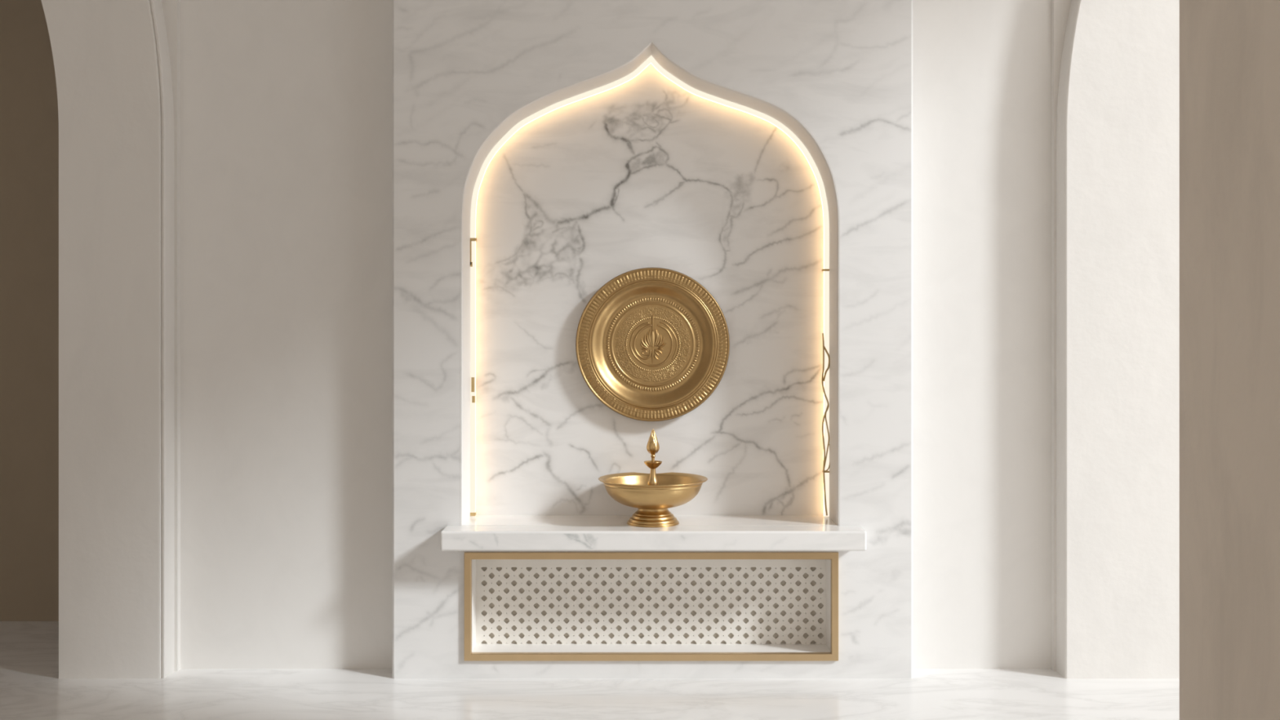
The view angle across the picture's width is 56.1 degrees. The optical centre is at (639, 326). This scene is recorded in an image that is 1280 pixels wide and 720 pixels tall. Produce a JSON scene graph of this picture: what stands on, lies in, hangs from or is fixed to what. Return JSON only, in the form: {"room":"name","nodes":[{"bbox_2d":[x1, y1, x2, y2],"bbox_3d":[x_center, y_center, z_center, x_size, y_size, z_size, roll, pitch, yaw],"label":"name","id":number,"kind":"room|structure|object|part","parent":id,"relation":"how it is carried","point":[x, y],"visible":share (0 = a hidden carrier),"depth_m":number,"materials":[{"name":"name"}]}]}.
{"room":"prayer room","nodes":[
{"label":"prayer room","id":0,"kind":"room"},
{"bbox_2d":[0,0,58,621],"bbox_3d":[-0.250,-1.130,5.476,12.500,4.900,0.200,0,0,0],"label":"wall","id":1,"kind":"structure","parent":0,"point":[29,118],"depth_m":5.38,"materials":[{"name":"paint"}]},
{"bbox_2d":[180,0,392,668],"bbox_3d":[-1.375,-1.130,4.815,0.896,4.900,0.370,0,0,0],"label":"wall","id":2,"kind":"structure","parent":0,"point":[286,105],"depth_m":4.63,"materials":[{"name":"paint"}]},
{"bbox_2d":[0,621,1179,719],"bbox_3d":[0.000,1.420,1.500,13.000,0.200,12.000,0,0,0],"label":"floor","id":3,"kind":"structure","parent":0,"point":[31,687],"depth_m":4.30,"materials":[{"name":"stone"}]},
{"bbox_2d":[40,0,1179,678],"bbox_3d":[-0.140,-1.130,4.750,9.580,4.900,0.500,0,0,0],"label":"wall","id":4,"kind":"structure","parent":0,"point":[843,68],"depth_m":4.50,"materials":[{"name":"stone"}]},
{"bbox_2d":[161,0,180,671],"bbox_3d":[-3.352,-1.130,4.760,3.157,4.900,0.320,0,0,0],"label":"trim","id":5,"kind":"structure","parent":4,"relation":"attached to","point":[171,8],"depth_m":4.60,"materials":[{"name":"paint"}]},
{"bbox_2d":[470,55,829,516],"bbox_3d":[0.038,-0.160,4.715,1.414,1.805,0.050,0,0,0],"label":"light strip","id":6,"kind":"object","parent":4,"relation":"attached to","point":[651,60],"visible":0.99,"depth_m":4.70,"materials":[{"name":"white plastic"}]},
{"bbox_2d":[822,333,830,515],"bbox_3d":[0.727,0.382,4.684,0.035,0.712,0.024,0,0,14],"label":"wire","id":7,"kind":"object","parent":6,"relation":"hanging from","point":[824,347],"visible":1,"depth_m":4.68,"materials":[{"name":"gold metal"}]},
{"bbox_2d":[475,63,823,515],"bbox_3d":[0.037,-0.137,4.740,1.450,1.900,0.001,0,0,0],"label":"wall niche","id":8,"kind":"object","parent":4,"relation":"in","point":[646,171],"visible":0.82,"depth_m":4.74,"materials":[{"name":"stone"}]},
{"bbox_2d":[575,267,729,421],"bbox_3d":[0.050,0.070,4.716,0.603,0.603,0.045,0,0,0],"label":"brass plate","id":9,"kind":"object","parent":8,"relation":"attached to","point":[652,344],"visible":1,"depth_m":4.71,"materials":[{"name":"gold metal"}]},
{"bbox_3d":[0.050,0.070,4.718,0.485,0.485,0.041,0,0,0],"label":"dish","id":10,"kind":"part","parent":9,"relation":"part of","materials":[{"name":"gold metal"}]},
{"bbox_2d":[460,40,839,525],"bbox_3d":[0.038,-0.160,4.630,1.422,1.829,0.261,0,0,0],"label":"trim","id":11,"kind":"structure","parent":4,"relation":"attached to","point":[771,110],"depth_m":4.57,"materials":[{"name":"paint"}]},
{"bbox_2d":[464,551,838,661],"bbox_3d":[0.043,1.048,4.586,1.400,0.405,0.198,0,0,0],"label":"perforated panel","id":12,"kind":"object","parent":4,"relation":"in","point":[519,606],"visible":0.99,"depth_m":4.63,"materials":[{"name":"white metal"}]},
{"bbox_2d":[440,515,866,551],"bbox_3d":[0.049,0.782,4.556,1.555,0.073,0.373,0,0,0],"label":"shelf","id":13,"kind":"object","parent":4,"relation":"attached to","point":[479,532],"visible":1,"depth_m":4.37,"materials":[{"name":"white stone"}]},
{"bbox_2d":[598,429,707,527],"bbox_3d":[0.049,0.566,4.550,0.414,0.359,0.414,0,0,33],"label":"bowl","id":14,"kind":"object","parent":13,"relation":"on","point":[652,493],"visible":1,"depth_m":4.48,"materials":[{"name":"gold metal"}]},
{"bbox_3d":[0.049,0.604,4.550,0.056,0.139,0.056,0,0,0],"label":"stem","id":15,"kind":"part","parent":14,"relation":"part of","materials":[{"name":"gold metal"}]},
{"bbox_3d":[0.049,0.524,4.550,0.070,0.026,0.070,0,0,0],"label":"drip dish","id":16,"kind":"part","parent":14,"relation":"part of","materials":[{"name":"gold metal"}]},
{"bbox_3d":[0.049,0.631,4.550,0.415,0.112,0.415,0,0,0],"label":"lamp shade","id":17,"kind":"part","parent":14,"relation":"part of","materials":[{"name":"gold metal"}]},
{"bbox_2d":[1051,0,1071,671],"bbox_3d":[3.119,-1.130,4.760,3.063,4.900,0.320,0,0,0],"label":"trim","id":18,"kind":"structure","parent":4,"relation":"attached to","point":[1060,8],"depth_m":4.61,"materials":[{"name":"paint"}]},
{"bbox_2d":[912,0,1051,668],"bbox_3d":[1.329,-1.130,4.815,0.616,4.900,0.370,0,0,0],"label":"wall","id":19,"kind":"structure","parent":0,"point":[982,68],"depth_m":4.63,"materials":[{"name":"paint"}]},
{"bbox_2d":[1179,0,1279,719],"bbox_3d":[1.355,-1.130,-0.898,0.280,4.900,7.203,0,0,0],"label":"wall","id":20,"kind":"structure","parent":0,"point":[1229,50],"depth_m":2.48,"materials":[{"name":"paint"}]}
]}

